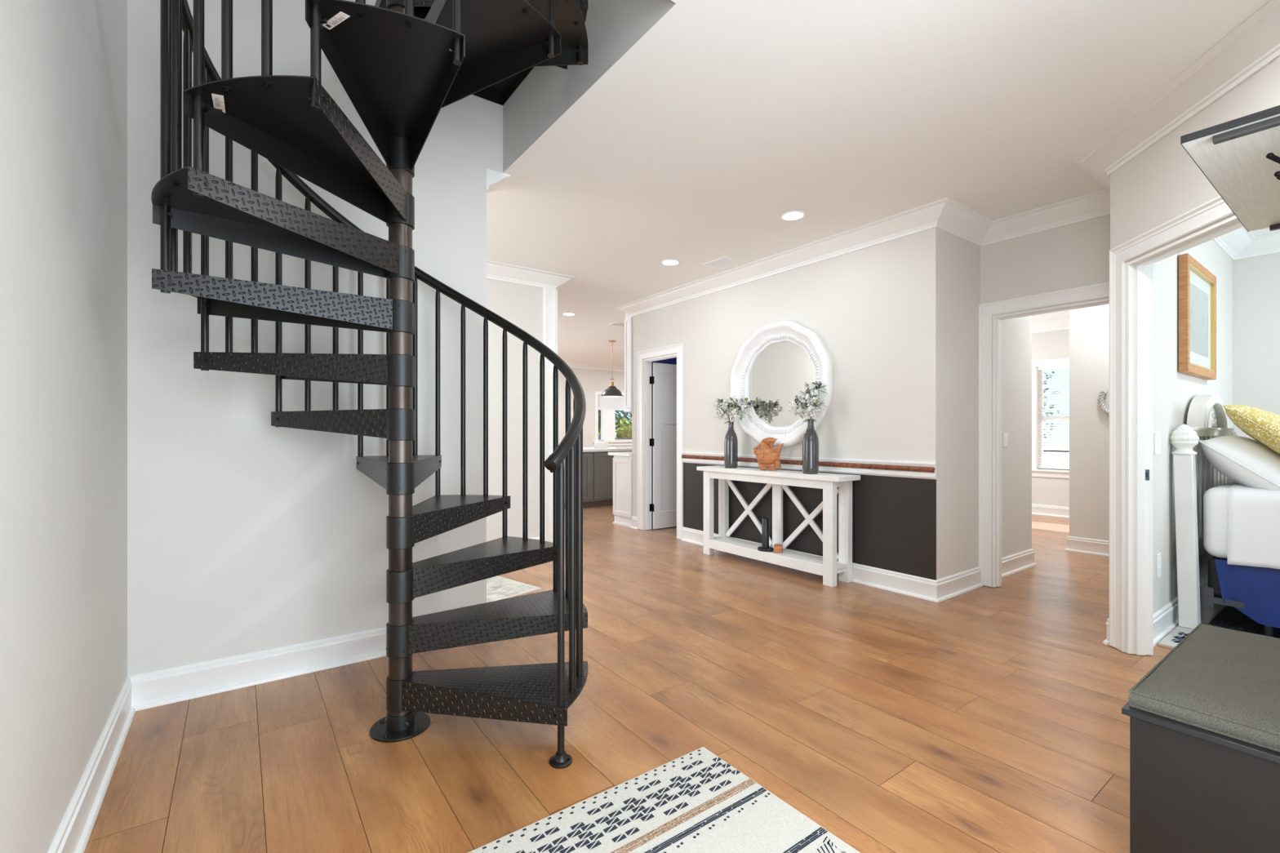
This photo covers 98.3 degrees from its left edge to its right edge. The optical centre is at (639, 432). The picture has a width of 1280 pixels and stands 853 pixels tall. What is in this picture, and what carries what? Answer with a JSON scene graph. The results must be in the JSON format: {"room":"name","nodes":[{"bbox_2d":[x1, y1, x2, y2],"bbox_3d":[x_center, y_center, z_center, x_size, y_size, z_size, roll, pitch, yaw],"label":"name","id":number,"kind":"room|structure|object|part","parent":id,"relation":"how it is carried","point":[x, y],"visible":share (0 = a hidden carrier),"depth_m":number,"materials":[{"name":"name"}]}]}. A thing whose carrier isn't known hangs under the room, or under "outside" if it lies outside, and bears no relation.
{"room":"entrance hall","nodes":[
{"label":"entrance hall","id":0,"kind":"room"},
{"bbox_2d":[0,0,127,852],"bbox_3d":[-0.954,-1.610,0.559,0.120,5.600,4.625,0,0,-36],"label":"wall","id":1,"kind":"structure","parent":0,"point":[64,63],"depth_m":1.45,"materials":[{"name":"white paint"}]},
{"bbox_2d":[47,626,386,852],"bbox_3d":[-0.424,1.117,1.302,1.611,0.146,4.045,0,0,-36],"label":"baseboard","id":2,"kind":"structure","parent":1,"relation":"attached to","point":[153,689],"depth_m":2.46,"materials":[{"name":"white"}]},
{"bbox_2d":[127,0,486,676],"bbox_3d":[-0.375,-1.610,3.763,4.583,5.600,0.120,0,0,-36],"label":"wall","id":3,"kind":"structure","parent":0,"point":[246,534],"depth_m":2.65,"materials":[{"name":"white paint"}]},
{"bbox_2d":[486,168,510,192],"bbox_3d":[-2.227,-1.512,2.510,3.348,0.125,0.270,0,0,-36],"label":"trim","id":4,"kind":"structure","parent":3,"relation":"attached to","point":[495,179],"depth_m":3.34,"materials":[{"name":"white"}]},
{"bbox_2d":[486,278,542,542],"bbox_3d":[-3.252,-0.193,3.966,5.800,2.765,0.120,0,0,-36],"label":"wall","id":5,"kind":"structure","parent":0,"point":[522,305],"depth_m":5.37,"materials":[{"name":"white paint"}]},
{"bbox_2d":[486,260,574,288],"bbox_3d":[-3.147,-1.512,3.949,5.950,0.125,0.270,0,0,-36],"label":"trim","id":6,"kind":"structure","parent":5,"relation":"attached to","point":[499,271],"depth_m":5.35,"materials":[{"name":"white"}]},
{"bbox_2d":[542,287,557,542],"bbox_3d":[-0.943,-0.130,5.636,0.150,2.640,0.172,0,0,-36],"label":"trim","id":7,"kind":"structure","parent":5,"relation":"attached to","point":[549,295],"depth_m":5.56,"materials":[{"name":"white"}]},
{"bbox_2d":[558,367,631,447],"bbox_3d":[-1.796,-0.193,12.255,9.700,2.765,0.140,0,0,-36],"label":"wall","id":8,"kind":"structure","parent":0,"point":[591,380],"depth_m":12.63,"materials":[{"name":"white paint"}]},
{"bbox_2d":[563,360,624,371],"bbox_3d":[-1.711,-1.512,12.137,9.500,0.125,0.150,0,0,-36],"label":"trim","id":9,"kind":"structure","parent":8,"relation":"attached to","point":[573,364],"depth_m":12.64,"materials":[{"name":"white"}]},
{"bbox_2d":[593,391,631,445],"bbox_3d":[-0.337,-0.323,13.284,1.850,1.265,0.190,0,0,-36],"label":"window","id":10,"kind":"structure","parent":8,"relation":"in","point":[607,416],"depth_m":12.94,"materials":[{"name":"white"}]},
{"bbox_2d":[598,395,625,410],"bbox_3d":[-0.319,-0.693,13.259,1.610,0.335,0.016,0,0,-36],"label":"roller shade","id":11,"kind":"object","parent":10,"relation":"attached to","point":[604,403],"visible":0.36,"depth_m":13.01,"materials":[{"name":"white"}]},
{"bbox_3d":[-0.313,0.215,13.250,1.850,0.030,0.106,0,0,-36],"label":"sill","id":12,"kind":"part","parent":10,"relation":"part of","materials":[{"name":"white"}]},
{"bbox_2d":[615,428,631,439],"bbox_3d":[-0.076,0.557,14.191,1.268,1.306,0.390,0,0,-36],"label":"shrub","id":13,"kind":"object","parent":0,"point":[621,434],"visible":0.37,"depth_m":13.85,"materials":[{"name":"green plant"}]},
{"bbox_2d":[84,505,1172,852],"bbox_3d":[0.682,1.290,5.441,14.500,0.200,19.021,0,0,-36],"label":"floor","id":14,"kind":"structure","parent":0,"point":[984,719],"depth_m":2.24,"materials":[{"name":"brown wood"}]},
{"bbox_2d":[151,0,588,768],"bbox_3d":[-0.983,-0.935,2.268,1.522,4.250,1.581,0,0,-36],"label":"spiral staircase","id":15,"kind":"structure","parent":14,"relation":"on","point":[398,63],"depth_m":2.11,"materials":[{"name":"metal"}]},
{"bbox_3d":[-0.967,-1.446,2.235,1.491,3.158,1.490,0,0,-36],"label":"handrail","id":16,"kind":"part","parent":15,"relation":"part of","materials":[{"name":"black"}]},
{"bbox_3d":[-0.967,1.158,2.235,0.226,0.064,0.226,0,0,-36],"label":"plate","id":17,"kind":"part","parent":15,"relation":"part of","materials":[{"name":"black"}]},
{"bbox_3d":[-0.916,-1.992,2.801,0.788,0.120,0.797,0,0,-36],"label":"landing plate","id":18,"kind":"part","parent":15,"relation":"part of","materials":[{"name":"black"}]},
{"bbox_3d":[-0.285,0.633,1.997,0.025,1.090,0.026,0,0,-36],"label":"newel post","id":19,"kind":"part","parent":15,"relation":"part of","materials":[{"name":"black"}]},
{"bbox_2d":[486,576,541,602],"bbox_3d":[-1.709,1.186,3.768,0.913,0.008,1.900,0,0,40],"label":"rug","id":20,"kind":"object","parent":14,"relation":"on","point":[498,588],"visible":0.15,"depth_m":4.18,"materials":[{"name":"fabric"}]},
{"bbox_2d":[563,450,631,509],"bbox_3d":[-0.131,0.748,9.793,3.100,0.885,1.000,0,0,-36],"label":"kitchen island","id":21,"kind":"object","parent":14,"relation":"on","point":[597,466],"visible":0.27,"depth_m":8.80,"materials":[{"name":"grey"}]},
{"bbox_3d":[-0.931,0.693,8.606,0.370,0.735,0.020,0,0,-36],"label":"cabinet door","id":22,"kind":"part","parent":21,"relation":"part of","materials":[{"name":"grey"}]},
{"bbox_3d":[-0.523,0.693,8.903,0.500,0.735,0.020,0,0,-36],"label":"cabinet door","id":23,"kind":"part","parent":21,"relation":"part of","materials":[{"name":"grey"}]},
{"bbox_2d":[582,446,631,452],"bbox_3d":[-0.136,0.285,9.799,3.160,0.040,1.045,0,0,-36],"label":"island countertop","id":24,"kind":"structure","parent":21,"relation":"on","point":[613,448],"depth_m":9.04,"materials":[{"name":"white stone"}]},
{"bbox_2d":[594,441,608,448],"bbox_3d":[-0.658,0.210,9.444,0.247,0.110,0.062,0,0,-18],"label":"card stand","id":25,"kind":"object","parent":24,"relation":"on","point":[597,444],"visible":1,"depth_m":9.43,"materials":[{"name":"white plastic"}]},
{"bbox_2d":[613,455,631,527],"bbox_3d":[0.746,0.745,7.793,2.431,0.890,0.408,0,0,-36],"label":"base cabinet","id":26,"kind":"object","parent":14,"relation":"on","point":[622,465],"visible":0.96,"depth_m":7.08,"materials":[{"name":"white"}]},
{"bbox_2d":[608,451,631,456],"bbox_3d":[0.713,0.280,7.818,2.455,0.040,0.488,0,0,-36],"label":"countertop","id":27,"kind":"structure","parent":26,"relation":"on","point":[625,453],"depth_m":7.12,"materials":[{"name":"white stone"}]},
{"bbox_2d":[468,746,859,852],"bbox_3d":[0.374,1.187,0.702,1.405,0.006,2.396,0,0,-36],"label":"area rug","id":28,"kind":"object","parent":14,"relation":"on","point":[695,802],"visible":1,"depth_m":1.68,"materials":[{"name":"white fabric"}]},
{"bbox_2d":[696,465,860,586],"bbox_3d":[1.147,0.763,4.913,0.292,0.853,1.600,0,0,-36],"label":"console table","id":29,"kind":"object","parent":14,"relation":"on","point":[828,566],"visible":0.94,"depth_m":4.71,"materials":[{"name":"white paint"}]},
{"bbox_3d":[0.671,0.782,5.414,0.060,0.815,0.088,0,0,-36],"label":"leg","id":30,"kind":"part","parent":29,"relation":"part of","materials":[{"name":"white paint"}]},
{"bbox_3d":[0.837,0.782,5.535,0.060,0.815,0.088,0,0,-36],"label":"leg","id":31,"kind":"part","parent":29,"relation":"part of","materials":[{"name":"white paint"}]},
{"bbox_2d":[724,422,737,468],"bbox_3d":[0.867,0.118,5.271,0.129,0.437,0.129,0,0,-36],"label":"vase","id":32,"kind":"object","parent":29,"relation":"on","point":[731,442],"visible":0.98,"depth_m":5.22,"materials":[{"name":"glass"}]},
{"bbox_2d":[714,395,755,424],"bbox_3d":[0.887,-0.182,5.208,0.225,0.341,0.482,0,0,-36],"label":"bouquet","id":33,"kind":"object","parent":32,"relation":"in","point":[722,405],"visible":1,"depth_m":5.19,"materials":[{"name":"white plant"}]},
{"bbox_2d":[757,517,773,551],"bbox_3d":[1.103,0.896,4.862,0.141,0.288,0.141,0,0,-36],"label":"candle holder","id":34,"kind":"object","parent":29,"relation":"on","point":[765,547],"visible":1,"depth_m":4.83,"materials":[{"name":"metal"}]},
{"bbox_3d":[1.060,1.077,4.850,0.043,0.085,1.284,0,0,-36],"label":"shelf rail","id":35,"kind":"part","parent":29,"relation":"part of","materials":[{"name":"white paint"}]},
{"bbox_2d":[752,437,783,471],"bbox_3d":[1.130,0.190,4.899,0.270,0.295,0.121,0,0,42],"label":"fish figurine","id":36,"kind":"object","parent":29,"relation":"on","point":[768,458],"visible":1,"depth_m":4.87,"materials":[{"name":"brown wood"}]},
{"bbox_3d":[1.237,0.703,4.978,0.030,0.655,0.100,0,0,-36],"label":"post","id":37,"kind":"part","parent":29,"relation":"part of","materials":[{"name":"white paint"}]},
{"bbox_2d":[773,543,782,553],"bbox_3d":[1.202,1.009,4.810,0.070,0.062,0.100,0,0,17],"label":"wooden block","id":38,"kind":"object","parent":29,"relation":"on","point":[778,548],"visible":1,"depth_m":4.77,"materials":[{"name":"brown wood"}]},
{"bbox_2d":[713,536,847,569],"bbox_3d":[1.156,1.052,4.919,0.232,0.025,1.444,0,0,-36],"label":"shelf","id":39,"kind":"object","parent":29,"relation":"attached to","point":[788,557],"depth_m":4.72,"materials":[{"name":"white paint"}]},
{"bbox_2d":[802,418,818,474],"bbox_3d":[1.399,0.114,4.539,0.132,0.446,0.132,0,0,-36],"label":"vase","id":40,"kind":"object","parent":29,"relation":"on","point":[810,439],"visible":1,"depth_m":4.49,"materials":[{"name":"glass"}]},
{"bbox_2d":[787,381,831,422],"bbox_3d":[1.374,-0.215,4.525,0.229,0.406,0.356,0,0,-44],"label":"bouquet","id":41,"kind":"object","parent":40,"relation":"in","point":[812,402],"visible":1,"depth_m":4.49,"materials":[{"name":"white plant"}]},
{"bbox_3d":[1.477,0.782,4.304,0.060,0.815,0.088,0,0,-36],"label":"leg","id":42,"kind":"part","parent":29,"relation":"part of","materials":[{"name":"white paint"}]},
{"bbox_3d":[1.562,0.401,4.364,0.147,0.052,0.035,0,0,-36],"label":"rail","id":43,"kind":"part","parent":29,"relation":"part of","materials":[{"name":"white paint"}]},
{"bbox_3d":[1.562,1.085,4.364,0.147,0.040,0.035,0,0,-36],"label":"rail","id":44,"kind":"part","parent":29,"relation":"part of","materials":[{"name":"white paint"}]},
{"bbox_3d":[1.643,0.782,4.425,0.060,0.815,0.088,0,0,-36],"label":"leg","id":45,"kind":"part","parent":29,"relation":"part of","materials":[{"name":"white paint"}]},
{"bbox_2d":[1121,701,1279,852],"bbox_3d":[1.849,0.970,1.602,0.985,0.440,0.478,0,0,-36],"label":"storage bench","id":46,"kind":"object","parent":14,"relation":"on","point":[1193,789],"visible":0.61,"depth_m":1.40,"materials":[{"name":"grey wood"}]},
{"bbox_2d":[1128,622,1279,752],"bbox_3d":[1.844,0.720,1.597,0.922,0.058,0.464,0,0,-36],"label":"seat cushion","id":47,"kind":"object","parent":46,"relation":"on","point":[1222,681],"visible":1,"depth_m":1.52,"materials":[{"name":"fabric"}]},
{"bbox_2d":[1158,596,1279,648],"bbox_3d":[4.665,1.183,2.647,2.340,0.012,2.800,0,0,-36],"label":"bedroom rug","id":48,"kind":"object","parent":14,"relation":"on","point":[1222,615],"visible":0.11,"depth_m":3.42,"materials":[{"name":"fabric"}]},
{"bbox_2d":[1169,394,1273,637],"bbox_3d":[4.498,0.460,2.894,1.491,1.434,2.295,0,0,-36],"label":"bed","id":49,"kind":"object","parent":48,"relation":"on","point":[1193,473],"visible":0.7,"depth_m":3.35,"materials":[{"name":"white paint"}]},
{"bbox_3d":[3.320,0.655,3.358,0.085,1.045,0.110,0,0,-36],"label":"headboard post","id":50,"kind":"part","parent":49,"relation":"part of","materials":[{"name":"white paint"}]},
{"bbox_3d":[3.865,0.730,3.766,1.280,0.120,0.040,0,0,-36],"label":"rail","id":51,"kind":"part","parent":49,"relation":"part of","materials":[{"name":"black paint"}]},
{"bbox_3d":[3.866,-0.004,3.764,1.280,0.057,0.085,0,0,-36],"label":"crest rail","id":52,"kind":"part","parent":49,"relation":"part of","materials":[{"name":"white paint"}]},
{"bbox_3d":[3.879,-0.124,3.780,0.670,0.185,0.018,0,0,-36],"label":"fretwork panel","id":53,"kind":"part","parent":49,"relation":"part of","materials":[{"name":"white paint"}]},
{"bbox_3d":[4.012,0.990,2.504,0.010,0.120,2.135,0,0,-36],"label":"steel frame","id":54,"kind":"part","parent":49,"relation":"part of","materials":[{"name":"grey"}]},
{"bbox_3d":[4.420,0.655,4.158,0.085,1.045,0.110,0,0,-36],"label":"headboard post","id":55,"kind":"part","parent":49,"relation":"part of","materials":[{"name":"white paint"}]},
{"bbox_2d":[1203,481,1262,559],"bbox_3d":[4.555,0.540,2.849,1.324,0.425,2.179,0,0,-36],"label":"mattress","id":56,"kind":"object","parent":49,"relation":"on","point":[1215,499],"visible":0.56,"depth_m":3.29,"materials":[{"name":"white"}]},
{"bbox_2d":[1198,435,1279,490],"bbox_3d":[3.806,0.204,3.421,0.708,0.369,0.422,0,0,-36],"label":"pillow","id":57,"kind":"object","parent":56,"relation":"on","point":[1246,461],"visible":0.86,"depth_m":3.27,"materials":[{"name":"white fabric"}]},
{"bbox_2d":[1220,404,1279,453],"bbox_3d":[3.856,0.035,3.302,0.642,0.417,0.504,0,0,-36],"label":"throw pillow","id":58,"kind":"object","parent":57,"relation":"on","point":[1261,425],"visible":1,"depth_m":3.22,"materials":[{"name":"fabric"}]},
{"bbox_2d":[1226,484,1279,568],"bbox_3d":[4.177,0.552,2.510,0.352,0.465,2.050,0,0,-36],"label":"sheet","id":59,"kind":"object","parent":56,"relation":"on","point":[1253,516],"visible":0.85,"depth_m":3.16,"materials":[{"name":"white"}]},
{"bbox_2d":[1214,559,1279,628],"bbox_3d":[4.038,0.922,2.445,0.044,0.335,2.100,0,0,-36],"label":"bed skirt","id":60,"kind":"object","parent":49,"relation":"hanging from","point":[1258,588],"visible":1,"depth_m":3.17,"materials":[{"name":"fabric"}]},
{"bbox_3d":[3.619,1.084,3.185,0.036,0.188,0.036,0,0,-36],"label":"leg","id":61,"kind":"part","parent":49,"relation":"part of","materials":[{"name":"grey metal"}]},
{"bbox_2d":[651,357,676,528],"bbox_3d":[1.703,-0.193,5.958,1.548,2.765,3.439,0,0,-36],"label":"wall","id":62,"kind":"structure","parent":0,"point":[671,361],"depth_m":6.90,"materials":[{"name":"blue paint"}]},
{"bbox_2d":[631,227,980,579],"bbox_3d":[1.328,-0.193,5.659,0.820,2.765,3.725,0,0,-36],"label":"wall","id":63,"kind":"structure","parent":0,"point":[896,321],"depth_m":4.27,"materials":[{"name":"white paint"}]},
{"bbox_2d":[630,515,637,529],"bbox_3d":[-0.069,1.117,6.857,0.030,0.146,0.140,0,0,-36],"label":"baseboard","id":64,"kind":"structure","parent":63,"relation":"attached to","point":[633,520],"depth_m":6.87,"materials":[{"name":"white"}]},
{"bbox_2d":[636,342,683,539],"bbox_3d":[0.278,0.099,6.503,0.163,2.174,0.851,0,0,-36],"label":"trim","id":65,"kind":"structure","parent":63,"relation":"attached to","point":[643,366],"depth_m":6.73,"materials":[{"name":"white"}]},
{"bbox_2d":[649,362,676,528],"bbox_3d":[0.380,0.163,6.923,0.673,2.030,0.051,0,0,-36],"label":"door","id":66,"kind":"structure","parent":63,"relation":"in","point":[664,380],"depth_m":6.85,"materials":[{"name":"white"}]},
{"bbox_2d":[730,320,833,447],"bbox_3d":[1.241,-0.432,4.993,0.101,1.121,1.121,0,0,-36],"label":"round mirror","id":67,"kind":"object","parent":63,"relation":"attached to","point":[772,366],"visible":0.84,"depth_m":5.00,"materials":[{"name":"white mirror"}]},
{"bbox_2d":[681,451,936,479],"bbox_3d":[1.272,0.273,5.007,0.038,0.119,2.745,0,0,-36],"label":"trim","id":68,"kind":"structure","parent":63,"relation":"attached to","point":[925,470],"depth_m":4.46,"materials":[{"name":"white"}]},
{"bbox_3d":[1.271,0.265,5.008,0.038,0.040,2.743,0,0,-36],"label":"rope moulding","id":69,"kind":"part","parent":68,"relation":"part of","materials":[{"name":"brown wood"}]},
{"bbox_2d":[683,462,936,580],"bbox_3d":[1.285,0.685,5.016,0.004,0.730,2.744,0,0,-36],"label":"wainscoting","id":70,"kind":"structure","parent":63,"relation":"attached to","point":[894,518],"depth_m":4.35,"materials":[{"name":"grey paint"}]},
{"bbox_2d":[681,527,982,602],"bbox_3d":[1.556,1.117,5.195,0.704,0.146,2.767,0,0,-36],"label":"baseboard","id":71,"kind":"structure","parent":63,"relation":"attached to","point":[939,590],"depth_m":4.14,"materials":[{"name":"white"}]},
{"bbox_2d":[486,0,1279,365],"bbox_3d":[0.742,-1.812,5.359,14.500,0.473,16.200,0,0,-36],"label":"ceiling","id":72,"kind":"structure","parent":0,"point":[688,130],"depth_m":2.83,"materials":[{"name":"white paint"}]},
{"bbox_2d":[562,312,575,315],"bbox_3d":[-0.940,-1.571,7.354,0.180,0.006,0.180,0,0,-36],"label":"recessed light","id":73,"kind":"object","parent":72,"relation":"in","point":[563,313],"visible":1,"depth_m":7.33,"materials":[{"name":"white plastic"}]},
{"bbox_2d":[600,340,623,397],"bbox_3d":[-0.477,-1.097,9.524,0.392,0.957,0.392,0,0,-36],"label":"pendant lamp","id":74,"kind":"object","parent":72,"relation":"hanging from","point":[611,391],"visible":1,"depth_m":9.43,"materials":[{"name":"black metal"}]},
{"bbox_3d":[-0.477,-0.709,9.524,0.392,0.182,0.392,0,0,-36],"label":"lamp shade","id":75,"kind":"part","parent":74,"relation":"part of","materials":[{"name":"grey"}]},
{"bbox_2d":[608,321,624,326],"bbox_3d":[-0.272,-1.571,8.047,0.300,0.008,0.220,0,0,-36],"label":"ceiling vent","id":76,"kind":"object","parent":72,"relation":"in","point":[617,323],"visible":0.63,"depth_m":8.03,"materials":[{"name":"white plastic"}]},
{"bbox_2d":[660,259,679,265],"bbox_3d":[0.281,-1.571,5.117,0.180,0.006,0.180,0,0,-36],"label":"recessed light","id":77,"kind":"object","parent":72,"relation":"in","point":[666,262],"visible":1,"depth_m":5.11,"materials":[{"name":"white plastic"}]},
{"bbox_2d":[702,256,738,267],"bbox_3d":[0.744,-1.571,5.114,0.185,0.008,0.280,0,0,-36],"label":"ceiling vent","id":78,"kind":"object","parent":72,"relation":"in","point":[724,260],"visible":1,"depth_m":5.10,"materials":[{"name":"white plastic"}]},
{"bbox_2d":[780,210,805,220],"bbox_3d":[1.109,-1.571,4.013,0.180,0.006,0.180,0,0,-36],"label":"recessed light","id":79,"kind":"object","parent":72,"relation":"in","point":[792,215],"visible":1,"depth_m":4.01,"materials":[{"name":"white plastic"}]},
{"bbox_2d":[1001,315,1031,557],"bbox_3d":[2.179,-0.193,6.005,0.965,2.765,3.245,0,0,-36],"label":"wall","id":80,"kind":"structure","parent":0,"point":[1016,333],"depth_m":4.78,"materials":[{"name":"white paint"}]},
{"bbox_2d":[1003,432,1008,446],"bbox_3d":[3.069,0.060,4.640,0.080,0.120,0.010,0,0,-36],"label":"light switch","id":81,"kind":"object","parent":80,"relation":"attached to","point":[1005,434],"visible":1,"depth_m":4.63,"materials":[{"name":"white plastic"}]},
{"bbox_2d":[1001,548,1036,577],"bbox_3d":[2.708,1.117,5.320,0.975,0.146,1.575,0,0,-36],"label":"baseboard","id":82,"kind":"structure","parent":80,"relation":"attached to","point":[1014,563],"depth_m":4.75,"materials":[{"name":"white"}]},
{"bbox_2d":[980,214,1110,587],"bbox_3d":[2.985,-0.193,3.972,0.120,2.765,0.992,0,0,-36],"label":"wall","id":83,"kind":"structure","parent":0,"point":[1076,255],"depth_m":3.98,"materials":[{"name":"white paint"}]},
{"bbox_2d":[978,281,1109,586],"bbox_3d":[2.992,0.094,3.963,0.168,2.184,1.001,0,0,-36],"label":"trim","id":84,"kind":"structure","parent":83,"relation":"attached to","point":[1100,291],"depth_m":4.25,"materials":[{"name":"white"}]},
{"bbox_2d":[1031,239,1279,613],"bbox_3d":[5.519,-0.193,4.814,6.611,2.765,9.300,0,0,-36],"label":"wall","id":85,"kind":"structure","parent":0,"point":[1248,289],"depth_m":4.56,"materials":[{"name":"white paint"}]},
{"bbox_2d":[615,0,1279,316],"bbox_3d":[1.708,-1.512,4.795,2.567,0.125,7.036,0,0,-17],"label":"trim","id":86,"kind":"structure","parent":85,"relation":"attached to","point":[1253,44],"depth_m":3.69,"materials":[{"name":"white wood"}]},
{"bbox_2d":[1031,357,1069,478],"bbox_3d":[6.049,-0.203,7.714,0.155,1.685,1.090,0,0,-36],"label":"window","id":87,"kind":"structure","parent":85,"relation":"in","point":[1036,472],"depth_m":8.04,"materials":[{"name":"white"}]},
{"bbox_3d":[6.029,0.545,7.699,0.106,0.030,1.090,0,0,-36],"label":"sill","id":88,"kind":"part","parent":87,"relation":"part of","materials":[{"name":"white"}]},
{"bbox_2d":[1037,364,1069,469],"bbox_3d":[6.049,-0.219,7.713,0.045,1.474,0.846,0,0,-36],"label":"window blind","id":89,"kind":"object","parent":87,"relation":"attached to","point":[1060,366],"visible":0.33,"depth_m":7.90,"materials":[{"name":"white plastic"}]},
{"bbox_3d":[6.049,0.509,7.714,0.040,0.018,0.842,0,0,-36],"label":"rail","id":90,"kind":"part","parent":89,"relation":"part of","materials":[{"name":"white plastic"}]},
{"bbox_2d":[1031,318,1069,333],"bbox_3d":[5.437,-1.512,8.381,0.150,0.125,3.230,0,0,-36],"label":"trim","id":91,"kind":"structure","parent":85,"relation":"attached to","point":[1060,324],"depth_m":7.85,"materials":[{"name":"white"}]},
{"bbox_2d":[1031,503,1069,517],"bbox_3d":[5.485,1.117,8.417,0.030,0.146,3.230,0,0,-36],"label":"baseboard","id":92,"kind":"structure","parent":85,"relation":"attached to","point":[1039,509],"depth_m":7.89,"materials":[{"name":"white"}]},
{"bbox_2d":[1064,535,1109,556],"bbox_3d":[4.559,1.117,5.088,0.934,0.146,3.753,0,0,27],"label":"baseboard","id":93,"kind":"structure","parent":85,"relation":"attached to","point":[1085,545],"depth_m":5.44,"materials":[{"name":"white"}]},
{"bbox_2d":[1097,389,1109,415],"bbox_3d":[4.536,-0.279,5.255,0.047,0.272,0.296,0,0,-36],"label":"ornament","id":94,"kind":"object","parent":85,"relation":"attached to","point":[1101,397],"visible":0.29,"depth_m":5.33,"materials":[{"name":"silver metal"}]},
{"bbox_2d":[1154,432,1160,454],"bbox_3d":[3.013,0.065,3.219,0.120,0.130,0.010,0,0,-36],"label":"light switch","id":95,"kind":"object","parent":85,"relation":"attached to","point":[1157,435],"visible":1,"depth_m":3.20,"materials":[{"name":"white plastic"}]},
{"bbox_2d":[1156,552,1160,578],"bbox_3d":[3.037,0.780,3.237,0.080,0.140,0.008,0,0,-36],"label":"wall outlet","id":96,"kind":"object","parent":85,"relation":"attached to","point":[1158,556],"visible":1,"depth_m":3.23,"materials":[{"name":"white plastic"}]},
{"bbox_2d":[1153,574,1208,647],"bbox_3d":[5.016,1.117,2.308,2.731,0.146,3.838,0,0,-36],"label":"baseboard","id":97,"kind":"structure","parent":85,"relation":"attached to","point":[1166,620],"depth_m":3.30,"materials":[{"name":"white"}]},
{"bbox_2d":[1177,253,1216,380],"bbox_3d":[3.799,-0.755,3.763,0.910,0.745,0.046,0,0,-36],"label":"framed picture","id":98,"kind":"object","parent":85,"relation":"attached to","point":[1197,286],"visible":1,"depth_m":3.70,"materials":[{"name":"brown wood"}]},
{"bbox_2d":[1190,282,1208,357],"bbox_3d":[3.800,-0.755,3.761,0.610,0.445,0.001,0,0,-36],"label":"print","id":99,"kind":"object","parent":98,"relation":"attached to","point":[1198,295],"depth_m":3.75},
{"bbox_2d":[1212,226,1279,260],"bbox_3d":[5.024,-1.512,2.314,2.711,0.125,3.838,0,0,-36],"label":"trim","id":100,"kind":"structure","parent":85,"relation":"attached to","point":[1239,243],"depth_m":4.45,"materials":[{"name":"white"}]},
{"bbox_2d":[1110,56,1279,653],"bbox_3d":[2.564,-0.193,2.348,0.115,2.765,1.532,0,0,10],"label":"wall","id":101,"kind":"structure","parent":0,"point":[1162,183],"depth_m":2.66,"materials":[{"name":"white paint"}]},
{"bbox_2d":[1102,617,1109,645],"bbox_3d":[2.909,1.117,3.313,0.738,0.146,0.045,0,0,-36],"label":"baseboard","id":102,"kind":"structure","parent":101,"relation":"attached to","point":[1106,642],"depth_m":3.11,"materials":[{"name":"white"}]},
{"bbox_2d":[1109,195,1243,655],"bbox_3d":[2.594,0.084,2.515,0.163,2.204,1.133,0,0,10],"label":"trim","id":103,"kind":"structure","parent":101,"relation":"attached to","point":[1140,270],"depth_m":2.96,"materials":[{"name":"white wood"}]},
{"bbox_3d":[2.697,0.227,2.949,0.030,0.057,0.004,0,0,10],"label":"strike plate","id":104,"kind":"part","parent":103,"relation":"part of","materials":[{"name":"grey metal"}]},
{"bbox_3d":[1.281,-0.193,0.375,3.280,2.765,0.780,0,0,-36],"label":"wall","id":105,"kind":"structure","parent":0,"visible":0},
{"bbox_2d":[1180,105,1279,231],"bbox_3d":[1.846,-0.619,1.511,1.016,0.218,0.364,0,0,-36],"label":"shelf","id":106,"kind":"object","parent":105,"relation":"attached to","point":[1240,157],"visible":1,"depth_m":1.45,"materials":[{"name":"grey"}]},
{"label":"outside","id":107,"kind":"structure","parent":0,"visible":0},
{"bbox_2d":[1043,445,1069,466],"bbox_3d":[11.409,1.325,26.830,70.000,0.230,90.000,0,0,-36],"label":"ground","id":108,"kind":"structure","parent":107,"point":[1043,446],"depth_m":28.61,"materials":[{"name":"white"}]},
{"bbox_2d":[598,409,631,435],"bbox_3d":[-2.263,-1.291,21.810,4.602,5.253,4.548,0,0,-27],"label":"leafy tree","id":109,"kind":"object","parent":108,"relation":"on","point":[620,417],"visible":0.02,"depth_m":21.28,"materials":[{"name":"green plant"}]},
{"bbox_2d":[598,416,631,437],"bbox_3d":[-0.636,0.397,18.799,2.412,1.912,2.334,0,0,21],"label":"shrub","id":110,"kind":"object","parent":108,"relation":"on","point":[624,427],"visible":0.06,"depth_m":18.53,"materials":[{"name":"plant"}]},
{"bbox_2d":[598,409,631,431],"bbox_3d":[-1.557,-2.661,27.841,7.774,8.238,7.592,0,0,38],"label":"evergreen tree","id":111,"kind":"object","parent":108,"relation":"on","point":[625,414],"visible":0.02,"depth_m":26.58,"materials":[{"name":"green plant"}]},
{"bbox_2d":[1043,372,1059,445],"bbox_3d":[9.620,-0.747,15.490,3.306,4.049,3.261,0,0,10],"label":"tree","id":112,"kind":"object","parent":108,"relation":"on","point":[1046,388],"visible":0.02,"depth_m":14.67,"materials":[{"name":"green plant"}]},
{"bbox_3d":[1.039,-0.193,7.677,2.495,2.765,0.120,0,0,-36],"label":"wall","id":113,"kind":"structure","parent":0,"visible":0},
{"bbox_2d":[623,312,631,412],"bbox_3d":[0.820,-0.917,7.689,2.435,1.314,0.153,0,0,-36],"label":"upper cabinet","id":114,"kind":"object","parent":113,"relation":"attached to","point":[628,321],"visible":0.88,"depth_m":6.97,"materials":[{"name":"white"}]},
{"bbox_3d":[0.820,-0.281,7.689,2.435,0.042,0.153,0,0,-36],"label":"light rail","id":115,"kind":"part","parent":114,"relation":"part of","materials":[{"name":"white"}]}
]}

